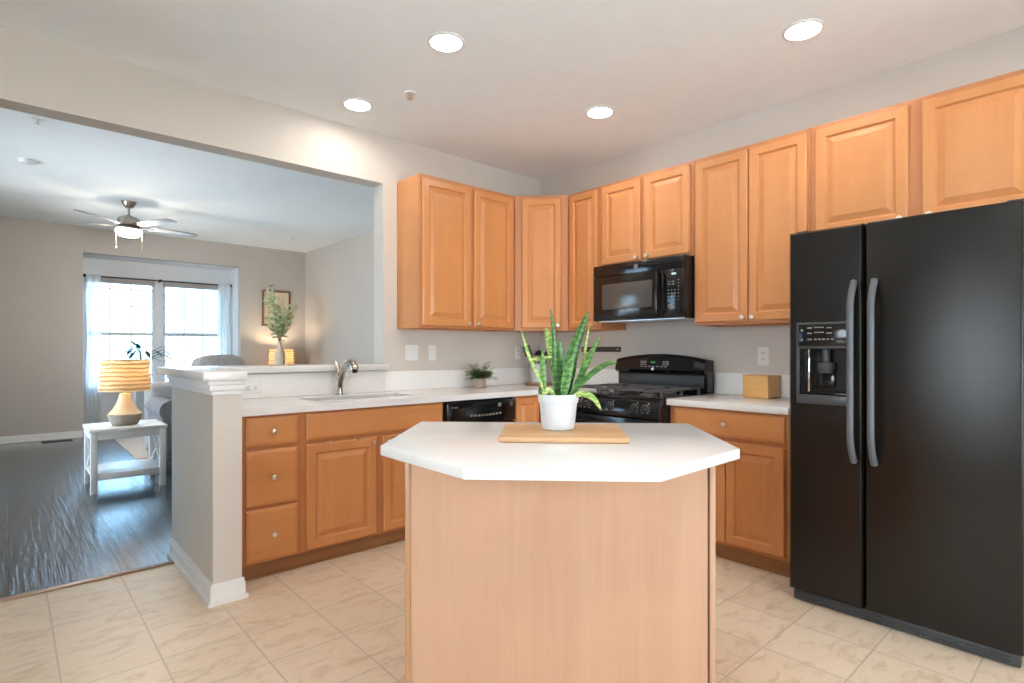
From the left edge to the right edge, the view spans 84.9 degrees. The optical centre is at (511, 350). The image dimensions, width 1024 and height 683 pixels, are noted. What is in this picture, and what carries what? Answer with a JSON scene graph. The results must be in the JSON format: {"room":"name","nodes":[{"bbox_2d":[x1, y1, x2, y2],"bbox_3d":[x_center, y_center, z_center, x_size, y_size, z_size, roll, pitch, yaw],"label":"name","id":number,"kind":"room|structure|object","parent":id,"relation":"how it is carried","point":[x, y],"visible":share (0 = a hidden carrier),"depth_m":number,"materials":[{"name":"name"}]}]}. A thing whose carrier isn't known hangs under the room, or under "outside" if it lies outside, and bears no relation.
{"room":"kitchen","nodes":[
{"label":"kitchen","id":0,"kind":"room"},
{"bbox_2d":[0,217,304,436],"bbox_3d":[-5.853,-0.260,8.039,6.065,2.950,0.120,0,0,-42],"label":"wall","id":1,"kind":"structure","parent":0,"point":[41,263],"depth_m":7.68,"materials":[{"name":"beige paint"}]},
{"bbox_2d":[0,430,82,443],"bbox_3d":[-5.860,1.166,7.935,5.915,0.098,0.024,0,0,-42],"label":"baseboard","id":2,"kind":"structure","parent":1,"relation":"attached to","point":[70,434],"depth_m":7.51,"materials":[{"name":"white paint"}]},
{"bbox_2d":[262,290,290,326],"bbox_3d":[-4.033,-0.720,9.578,0.470,0.610,0.028,0,0,-42],"label":"picture frame","id":3,"kind":"object","parent":1,"relation":"attached to","point":[284,297],"visible":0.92,"depth_m":9.58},
{"bbox_2d":[268,297,283,319],"bbox_3d":[-4.033,-0.720,9.579,0.270,0.390,0.001,0,0,-42],"label":"print","id":4,"kind":"object","parent":3,"relation":"attached to","point":[280,299],"depth_m":9.61},
{"bbox_2d":[83,253,237,423],"bbox_3d":[-5.510,-0.140,8.819,2.300,2.710,0.580,0,0,-42],"label":"wall","id":5,"kind":"structure","parent":0,"point":[103,265],"depth_m":8.88,"materials":[{"name":"paint"}]},
{"bbox_2d":[83,282,154,392],"bbox_3d":[-6.010,-0.245,8.597,0.970,1.740,0.140,0,0,-42],"label":"window","id":6,"kind":"structure","parent":5,"relation":"in","point":[152,334],"depth_m":8.72,"materials":[{"name":"white plastic"}]},
{"bbox_2d":[85,277,154,291],"bbox_3d":[-6.002,-1.023,8.588,0.882,0.180,0.052,0,0,-42],"label":"window blind","id":7,"kind":"object","parent":6,"relation":"attached to","point":[112,281],"visible":0.68,"depth_m":8.62,"materials":[{"name":"white plastic"}]},
{"bbox_2d":[83,274,231,286],"bbox_3d":[-5.553,-1.100,8.883,2.030,0.052,0.145,0,0,-42],"label":"curtain rod","id":8,"kind":"object","parent":5,"relation":"attached to","point":[84,275],"visible":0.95,"depth_m":8.81,"materials":[{"name":"metal"}]},
{"bbox_2d":[85,274,101,423],"bbox_3d":[-6.146,0.033,8.214,0.194,2.305,0.073,0,0,-42],"label":"sheer curtain","id":9,"kind":"object","parent":8,"relation":"hanging from","point":[92,287],"visible":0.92,"depth_m":8.21,"materials":[{"name":"white fabric"}]},
{"bbox_2d":[217,283,229,354],"bbox_3d":[-4.837,0.033,9.394,0.209,2.305,0.074,0,0,-42],"label":"sheer curtain","id":10,"kind":"object","parent":8,"relation":"hanging from","point":[223,329],"visible":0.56,"depth_m":9.39,"materials":[{"name":"white fabric"}]},
{"bbox_2d":[163,288,217,381],"bbox_3d":[-5.267,-0.245,9.267,0.970,1.740,0.140,0,0,-42],"label":"window","id":11,"kind":"structure","parent":5,"relation":"in","point":[164,335],"depth_m":9.20,"materials":[{"name":"white plastic"}]},
{"bbox_2d":[163,282,217,334],"bbox_3d":[-5.259,-0.688,9.258,0.882,0.850,0.052,0,0,-42],"label":"window blind","id":12,"kind":"object","parent":11,"relation":"attached to","point":[173,285],"visible":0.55,"depth_m":9.21,"materials":[{"name":"white plastic"}]},
{"bbox_2d":[0,107,373,252],"bbox_3d":[-3.864,-1.810,5.719,6.215,0.150,5.990,0,0,-42],"label":"ceiling","id":13,"kind":"structure","parent":0,"point":[214,197],"depth_m":6.11,"materials":[{"name":"white paint"}]},
{"bbox_2d":[18,157,35,165],"bbox_3d":[-4.415,-1.714,5.094,0.130,0.041,0.130,0,0,-42],"label":"smoke detector","id":14,"kind":"object","parent":13,"relation":"attached to","point":[26,161],"visible":1,"depth_m":5.06,"materials":[{"name":"white plastic"}]},
{"bbox_2d":[32,117,43,124],"bbox_3d":[-3.557,-1.717,4.199,0.072,0.036,0.072,0,0,-42],"label":"sprinkler","id":15,"kind":"object","parent":13,"relation":"attached to","point":[38,120],"visible":1,"depth_m":4.19,"materials":[{"name":"white plastic"}]},
{"bbox_2d":[55,200,197,249],"bbox_3d":[-4.472,-1.451,6.580,1.417,0.568,1.417,0,0,-42],"label":"ceiling fan","id":16,"kind":"object","parent":13,"relation":"hanging from","point":[128,226],"visible":1,"depth_m":6.45,"materials":[{"name":"silver metal"}]},
{"bbox_2d":[0,26,539,390],"bbox_3d":[-1.812,-0.185,3.442,5.915,2.800,0.140,0,0,-42],"label":"wall","id":17,"kind":"structure","parent":0,"point":[39,76],"depth_m":3.61,"materials":[{"name":"beige paint"}]},
{"bbox_2d":[242,367,530,398],"bbox_3d":[-0.780,0.224,4.263,2.830,0.150,0.020,0,0,-42],"label":"backsplash","id":18,"kind":"structure","parent":17,"relation":"attached to","point":[320,383],"depth_m":4.04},
{"bbox_2d":[243,382,261,393],"bbox_3d":[-1.620,0.233,3.486,0.120,0.072,0.009,0,0,-42],"label":"electrical outlet","id":19,"kind":"object","parent":18,"relation":"attached to","point":[249,387],"visible":0.9,"depth_m":3.49,"materials":[{"name":"white plastic"}]},
{"bbox_2d":[246,385,250,390],"bbox_3d":[-1.633,0.233,3.471,0.029,0.034,0.003,0,0,-42],"label":"receptacle","id":20,"kind":"object","parent":19,"relation":"attached to","point":[248,387],"depth_m":3.47,"materials":[{"name":"white plastic"}]},
{"bbox_2d":[405,345,417,360],"bbox_3d":[-0.768,0.017,4.282,0.118,0.120,0.008,0,0,-42],"label":"light switch","id":21,"kind":"object","parent":17,"relation":"attached to","point":[411,351],"visible":1,"depth_m":4.28,"materials":[{"name":"white plastic"}]},
{"bbox_2d":[428,345,435,360],"bbox_3d":[-0.627,0.019,4.409,0.072,0.120,0.008,0,0,-42],"label":"light switch","id":22,"kind":"object","parent":17,"relation":"attached to","point":[431,348],"visible":1,"depth_m":4.40,"materials":[{"name":"white plastic"}]},
{"bbox_2d":[397,173,513,331],"bbox_3d":[-0.406,-0.712,4.368,0.903,1.097,0.362,0,0,-42],"label":"upper cabinet","id":23,"kind":"object","parent":17,"relation":"attached to","point":[455,240],"visible":1,"depth_m":4.17,"materials":[{"name":"brown wood"}]},
{"bbox_2d":[515,346,520,358],"bbox_3d":[0.053,0.019,5.021,0.072,0.120,0.009,0,0,-42],"label":"electrical outlet","id":24,"kind":"object","parent":17,"relation":"attached to","point":[517,348],"visible":1,"depth_m":5.02,"materials":[{"name":"white plastic"}]},
{"bbox_2d":[172,370,382,583],"bbox_3d":[-1.235,0.680,3.450,1.329,1.070,0.900,0,0,-42],"label":"wall","id":25,"kind":"structure","parent":0,"point":[206,429],"depth_m":2.75,"materials":[{"name":"beige paint"}]},
{"bbox_2d":[167,375,244,395],"bbox_3d":[-1.679,0.179,3.032,0.166,0.072,0.928,0,0,-42],"label":"trim","id":26,"kind":"structure","parent":25,"relation":"attached to","point":[226,387],"depth_m":2.73,"materials":[{"name":"white paint"}]},
{"bbox_2d":[167,538,248,607],"bbox_3d":[-1.673,1.166,3.040,0.178,0.098,0.924,0,0,-42],"label":"baseboard","id":27,"kind":"structure","parent":25,"relation":"attached to","point":[212,595],"depth_m":2.75,"materials":[{"name":"white paint"}]},
{"bbox_2d":[157,363,388,380],"bbox_3d":[-1.280,0.121,3.467,1.396,0.044,1.095,0,0,-42],"label":"ledge","id":28,"kind":"object","parent":25,"relation":"on","point":[235,372],"visible":1,"depth_m":3.41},
{"bbox_2d":[305,230,373,363],"bbox_3d":[-1.611,-0.260,7.749,0.150,2.950,5.990,0,0,-42],"label":"wall","id":29,"kind":"structure","parent":0,"point":[339,276],"depth_m":8.84,"materials":[{"name":"beige paint"}]},
{"bbox_2d":[475,378,485,387],"bbox_3d":[-0.254,0.261,4.482,0.072,0.078,0.072,0,0,25],"label":"pot","id":30,"kind":"object","parent":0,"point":[479,382],"depth_m":4.45,"materials":[{"name":"beige ceramic"}]},
{"bbox_2d":[0,0,1023,180],"bbox_3d":[0.296,-1.735,0.933,5.990,0.300,6.690,0,0,-42],"label":"ceiling","id":31,"kind":"structure","parent":0,"point":[516,97],"depth_m":3.00,"materials":[{"name":"white paint"}]},
{"bbox_2d":[342,98,372,111],"bbox_3d":[-0.995,-1.581,3.606,0.192,0.008,0.192,0,0,-42],"label":"recessed light","id":32,"kind":"object","parent":31,"relation":"in","point":[354,104],"visible":1,"depth_m":3.60,"materials":[{"name":"white paint"}]},
{"bbox_2d":[404,90,415,99],"bbox_3d":[-0.628,-1.567,3.444,0.072,0.036,0.072,0,0,-42],"label":"sprinkler","id":33,"kind":"object","parent":31,"relation":"attached to","point":[409,93],"visible":1,"depth_m":3.44,"materials":[{"name":"white plastic"}]},
{"bbox_2d":[427,31,464,52],"bbox_3d":[-0.339,-1.581,2.875,0.192,0.008,0.192,0,0,-42],"label":"recessed light","id":34,"kind":"object","parent":31,"relation":"in","point":[445,42],"visible":1,"depth_m":2.87,"materials":[{"name":"white paint"}]},
{"bbox_2d":[585,106,614,118],"bbox_3d":[0.584,-1.581,3.717,0.192,0.008,0.192,0,0,-42],"label":"recessed light","id":35,"kind":"object","parent":31,"relation":"in","point":[596,112],"visible":1,"depth_m":3.72,"materials":[{"name":"white paint"}]},
{"bbox_2d":[782,18,824,41],"bbox_3d":[1.439,-1.581,2.767,0.192,0.008,0.192,0,0,-42],"label":"recessed light","id":36,"kind":"object","parent":31,"relation":"in","point":[805,29],"visible":1,"depth_m":2.76,"materials":[{"name":"white paint"}]},
{"bbox_2d":[0,433,1023,682],"bbox_3d":[-1.862,1.275,3.498,6.215,0.120,13.390,0,0,-42],"label":"floor","id":37,"kind":"structure","parent":0,"point":[341,619],"depth_m":2.55,"materials":[{"name":"beige tile"}]},
{"bbox_2d":[42,439,72,442],"bbox_3d":[-6.075,1.211,7.475,0.320,0.007,0.120,0,0,-42],"label":"floor vent","id":38,"kind":"object","parent":37,"relation":"in","point":[69,439],"visible":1,"depth_m":7.45,"materials":[{"name":"black metal"}]},
{"bbox_2d":[0,560,173,601],"bbox_3d":[-2.933,1.210,2.304,2.727,0.010,0.040,0,0,-42],"label":"trim","id":39,"kind":"structure","parent":37,"relation":"on","point":[80,582],"depth_m":2.92,"materials":[{"name":"brown wood"}]},
{"bbox_2d":[83,419,167,494],"bbox_3d":[-3.516,0.943,5.083,0.570,0.545,0.560,0,0,-42],"label":"side table","id":40,"kind":"object","parent":37,"relation":"on","point":[94,472],"visible":0.98,"depth_m":4.97,"materials":[{"name":"white paint"}]},
{"bbox_2d":[85,458,159,480],"bbox_3d":[-3.516,1.076,5.083,0.540,0.058,0.540,0,0,-42],"label":"shelf","id":41,"kind":"object","parent":40,"relation":"attached to","point":[131,468],"depth_m":4.97,"materials":[{"name":"white paint"}]},
{"bbox_2d":[97,360,151,425],"bbox_3d":[-3.498,0.377,5.059,0.408,0.585,0.408,0,0,-42],"label":"table lamp","id":42,"kind":"object","parent":40,"relation":"on","point":[124,376],"visible":1,"depth_m":4.95,"materials":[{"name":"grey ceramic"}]},
{"bbox_2d":[114,436,155,458],"bbox_3d":[-4.237,1.209,7.624,1.770,0.012,2.160,0,0,-42],"label":"rug","id":43,"kind":"object","parent":37,"relation":"on","point":[135,446],"visible":0.24,"depth_m":7.01,"materials":[{"name":"beige fabric"}]},
{"bbox_2d":[191,355,244,365],"bbox_3d":[-4.054,0.631,8.061,0.928,1.142,1.080,0,0,37],"label":"armchair","id":44,"kind":"object","parent":43,"relation":"on","point":[207,360],"visible":0.1,"depth_m":8.16,"materials":[{"name":"grey fabric"}]},
{"bbox_2d":[132,373,153,404],"bbox_3d":[-5.421,0.775,8.199,0.300,0.880,0.300,0,0,-42],"label":"plant stand","id":45,"kind":"object","parent":37,"relation":"on","point":[133,393],"visible":0.09,"depth_m":8.18,"materials":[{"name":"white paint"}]},
{"bbox_2d":[105,340,179,367],"bbox_3d":[-5.401,0.090,8.204,0.994,0.488,0.812,0,0,-42],"label":"plant","id":46,"kind":"object","parent":45,"relation":"on","point":[138,347],"visible":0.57,"depth_m":8.20,"materials":[{"name":"green plant"}]},
{"bbox_2d":[144,382,171,463],"bbox_3d":[-3.124,0.785,6.612,1.954,0.860,0.932,0,0,-42],"label":"sofa","id":47,"kind":"object","parent":37,"relation":"on","point":[158,400],"visible":0.16,"depth_m":5.92,"materials":[{"name":"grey fabric"}]},
{"bbox_2d":[242,412,300,580],"bbox_3d":[-1.480,0.777,3.193,0.351,0.875,0.624,0,0,-42],"label":"base cabinet","id":48,"kind":"object","parent":37,"relation":"on","point":[271,444],"visible":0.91,"depth_m":2.99,"materials":[{"name":"brown wood"}]},
{"bbox_2d":[299,402,442,566],"bbox_3d":[-0.995,0.777,3.630,0.954,0.875,0.624,0,0,-42],"label":"base cabinet","id":49,"kind":"object","parent":37,"relation":"on","point":[353,495],"visible":0.59,"depth_m":3.30,"materials":[{"name":"brown wood"}]},
{"bbox_2d":[443,397,514,421],"bbox_3d":[-0.399,0.781,4.159,0.622,0.868,0.626,0,0,-42],"label":"dishwasher","id":50,"kind":"object","parent":37,"relation":"on","point":[502,409],"visible":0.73,"depth_m":3.91,"materials":[{"name":"black plastic"}]},
{"bbox_2d":[512,395,540,421],"bbox_3d":[0.265,0.777,4.544,0.864,0.875,0.953,0,0,-42],"label":"base cabinet","id":51,"kind":"object","parent":37,"relation":"on","point":[527,408],"visible":0.09,"depth_m":4.25,"materials":[{"name":"brown wood"}]},
{"bbox_2d":[242,384,606,416],"bbox_3d":[-0.460,0.320,3.893,2.809,0.040,0.956,0,0,-42],"label":"countertop","id":52,"kind":"structure","parent":51,"relation":"on","point":[292,404],"depth_m":3.61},
{"bbox_2d":[334,359,358,394],"bbox_3d":[-1.099,0.178,3.728,0.231,0.245,0.057,0,0,41],"label":"faucet","id":53,"kind":"object","parent":52,"relation":"on","point":[340,375],"visible":1,"depth_m":3.75,"materials":[{"name":"silver metal"}]},
{"bbox_2d":[465,362,495,387],"bbox_3d":[-0.254,0.190,4.497,0.263,0.219,0.280,0,0,-37],"label":"fern","id":54,"kind":"object","parent":52,"relation":"on","point":[480,376],"visible":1,"depth_m":4.45,"materials":[{"name":"green plant"}]},
{"bbox_2d":[525,382,551,384],"bbox_3d":[0.234,0.290,4.909,0.244,0.018,0.244,0,0,-42],"label":"trivet","id":55,"kind":"object","parent":52,"relation":"on","point":[526,383],"visible":0.7,"depth_m":4.82,"materials":[{"name":"red wood"}]},
{"bbox_2d":[530,364,547,382],"bbox_3d":[0.234,0.200,4.909,0.156,0.163,0.156,0,0,-42],"label":"utensil crock","id":56,"kind":"object","parent":55,"relation":"on","point":[533,376],"visible":0.56,"depth_m":4.86,"materials":[{"name":"white ceramic"}]},
{"bbox_2d":[523,345,532,356],"bbox_3d":[0.158,0.109,4.909,0.129,0.316,0.012,0,0,-2],"label":"serving spoon","id":57,"kind":"object","parent":56,"relation":"in","point":[528,346],"visible":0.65,"depth_m":4.91,"materials":[{"name":"black plastic"}]},
{"bbox_2d":[535,350,540,363],"bbox_3d":[0.239,0.132,4.909,0.084,0.267,0.084,0,0,-42],"label":"ladle","id":58,"kind":"object","parent":56,"relation":"in","point":[538,353],"visible":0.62,"depth_m":4.88,"materials":[{"name":"black plastic"}]},
{"bbox_2d":[381,422,739,682],"bbox_3d":[0.148,0.757,1.878,1.116,0.915,0.918,0,0,3],"label":"kitchen island","id":59,"kind":"object","parent":37,"relation":"on","point":[525,562],"visible":0.96,"depth_m":1.72,"materials":[{"name":"brown wood"}]},
{"bbox_2d":[498,424,629,443],"bbox_3d":[0.176,0.289,1.966,0.424,0.020,0.330,0,0,4],"label":"cutting board","id":60,"kind":"object","parent":59,"relation":"on","point":[511,433],"visible":0.96,"depth_m":1.86,"materials":[{"name":"brown wood"}]},
{"bbox_2d":[521,309,616,430],"bbox_3d":[0.199,0.064,1.970,0.309,0.430,0.147,0,0,30],"label":"snake plant","id":61,"kind":"object","parent":60,"relation":"on","point":[558,405],"visible":1,"depth_m":1.97,"materials":[{"name":"green plant"}]},
{"bbox_2d":[575,354,713,422],"bbox_3d":[0.883,0.620,3.934,0.742,1.190,0.760,0,0,-42],"label":"gas range","id":62,"kind":"object","parent":37,"relation":"on","point":[646,381],"visible":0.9,"depth_m":3.87,"materials":[{"name":"black metal"}]},
{"bbox_2d":[587,390,706,401],"bbox_3d":[0.877,0.308,3.929,0.568,0.023,0.760,0,0,-42],"label":"cooktop","id":63,"kind":"object","parent":62,"relation":"in","point":[602,395],"depth_m":3.74,"materials":[{"name":"black metal"}]},
{"bbox_2d":[671,405,789,576],"bbox_3d":[1.436,0.777,3.419,0.629,0.875,0.729,0,0,-42],"label":"base cabinet","id":64,"kind":"object","parent":37,"relation":"on","point":[752,491],"visible":0.34,"depth_m":3.11,"materials":[{"name":"brown wood"}]},
{"bbox_2d":[666,394,789,414],"bbox_3d":[1.437,0.320,3.420,0.623,0.040,0.734,0,0,-42],"label":"countertop","id":65,"kind":"structure","parent":64,"relation":"on","point":[780,405],"depth_m":3.29,"materials":[{"name":"white stone"}]},
{"bbox_2d":[743,374,780,398],"bbox_3d":[1.593,0.228,3.573,0.152,0.143,0.172,0,0,-36],"label":"box","id":66,"kind":"object","parent":65,"relation":"on","point":[754,385],"visible":1,"depth_m":3.52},
{"bbox_2d":[790,198,1023,667],"bbox_3d":[1.917,0.320,2.668,0.900,1.791,0.850,0,0,-42],"label":"refrigerator","id":67,"kind":"object","parent":37,"relation":"on","point":[907,333],"visible":1,"depth_m":2.36,"materials":[{"name":"black metal"}]},
{"bbox_3d":[-3.885,0.888,9.287,0.960,0.655,0.520,0,0,-42],"label":"console table","id":68,"kind":"object","parent":37,"relation":"on","visible":0},
{"bbox_2d":[268,349,293,364],"bbox_3d":[-3.831,0.267,9.295,0.408,0.585,0.408,0,0,-42],"label":"table lamp","id":69,"kind":"object","parent":68,"relation":"on","point":[289,354],"visible":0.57,"depth_m":9.17,"materials":[{"name":"beige fabric"}]},
{"bbox_3d":[-3.619,0.830,8.719,0.344,0.770,0.344,0,0,-42],"label":"pedestal table","id":70,"kind":"object","parent":37,"relation":"on","visible":0},
{"bbox_2d":[262,282,298,364],"bbox_3d":[-3.588,-0.307,8.667,0.462,1.504,0.503,0,0,-42],"label":"vase","id":71,"kind":"object","parent":70,"relation":"on","point":[280,323],"visible":0.95,"depth_m":8.66,"materials":[{"name":"green plant"}]},
{"bbox_2d":[540,26,1023,397],"bbox_3d":[2.462,-0.185,2.892,0.150,2.800,6.400,0,0,-42],"label":"wall","id":72,"kind":"structure","parent":0,"point":[731,349],"depth_m":3.74,"materials":[{"name":"beige paint"}]},
{"bbox_2d":[490,195,586,332],"bbox_3d":[0.250,-0.712,4.775,0.612,1.097,0.636,0,0,-42],"label":"upper cabinet","id":73,"kind":"object","parent":72,"relation":"attached to","point":[541,223],"visible":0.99,"depth_m":4.54,"materials":[{"name":"brown wood"}]},
{"bbox_2d":[547,367,618,386],"bbox_3d":[0.591,0.227,4.840,0.020,0.144,0.956,0,0,-42],"label":"backsplash","id":74,"kind":"structure","parent":72,"relation":"attached to","point":[605,376],"depth_m":4.65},
{"bbox_2d":[569,186,625,330],"bbox_3d":[0.670,-0.712,4.496,0.362,1.097,0.336,0,0,-42],"label":"upper cabinet","id":75,"kind":"object","parent":72,"relation":"attached to","point":[585,207],"visible":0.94,"depth_m":4.39,"materials":[{"name":"brown wood"}]},
{"bbox_2d":[582,347,620,351],"bbox_3d":[0.740,-0.009,4.678,0.016,0.043,0.410,0,0,-42],"label":"magnetic knife strip","id":76,"kind":"object","parent":72,"relation":"attached to","point":[598,349],"visible":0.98,"depth_m":4.63,"materials":[{"name":"metal"}]},
{"bbox_2d":[602,160,694,265],"bbox_3d":[1.044,-0.946,4.081,0.362,0.629,0.778,0,0,-42],"label":"upper cabinet","id":77,"kind":"object","parent":72,"relation":"attached to","point":[651,215],"visible":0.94,"depth_m":3.94,"materials":[{"name":"brown wood"}]},
{"bbox_2d":[594,254,694,323],"bbox_3d":[1.004,-0.420,4.047,0.466,0.415,0.762,0,0,-42],"label":"microwave","id":78,"kind":"object","parent":77,"relation":"attached to","point":[662,289],"visible":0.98,"depth_m":3.87,"materials":[{"name":"black plastic"}]},
{"bbox_2d":[695,128,810,326],"bbox_3d":[1.547,-0.712,3.523,0.362,1.097,0.720,0,0,-42],"label":"upper cabinet","id":79,"kind":"object","parent":72,"relation":"attached to","point":[750,199],"visible":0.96,"depth_m":3.41,"materials":[{"name":"brown wood"}]},
{"bbox_2d":[716,373,789,397],"bbox_3d":[1.676,0.227,3.636,0.020,0.144,0.734,0,0,-42],"label":"backsplash","id":80,"kind":"structure","parent":72,"relation":"attached to","point":[726,383],"depth_m":3.80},
{"bbox_2d":[758,347,768,364],"bbox_3d":[1.649,0.037,3.675,0.009,0.120,0.072,0,0,-42],"label":"electrical outlet","id":81,"kind":"object","parent":72,"relation":"attached to","point":[763,352],"visible":1,"depth_m":3.67,"materials":[{"name":"white plastic"}]},
{"bbox_2d":[811,69,1023,230],"bbox_3d":[2.119,-0.942,2.888,0.362,0.637,0.985,0,0,-42],"label":"upper cabinet","id":82,"kind":"object","parent":72,"relation":"attached to","point":[960,147],"visible":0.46,"depth_m":2.76,"materials":[{"name":"brown wood"}]},
{"label":"outside","id":83,"kind":"structure","parent":0,"visible":0},
{"bbox_3d":[-30.453,3.815,33.800,80.000,0.200,69.010,0,0,-42],"label":"ground","id":84,"kind":"structure","parent":83,"visible":0},
{"bbox_2d":[100,348,118,365],"bbox_3d":[-11.485,1.713,15.146,2.402,4.014,2.375,0,0,-42],"label":"tree","id":85,"kind":"object","parent":84,"relation":"on","point":[106,349],"visible":0.04,"depth_m":15.08,"materials":[{"name":"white plant"}]},
{"bbox_2d":[141,336,205,382],"bbox_3d":[-11.133,1.623,18.194,2.417,4.193,2.482,0,0,-42],"label":"tree","id":86,"kind":"object","parent":84,"relation":"on","point":[177,338],"visible":0.13,"depth_m":18.17,"materials":[{"name":"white plant"}]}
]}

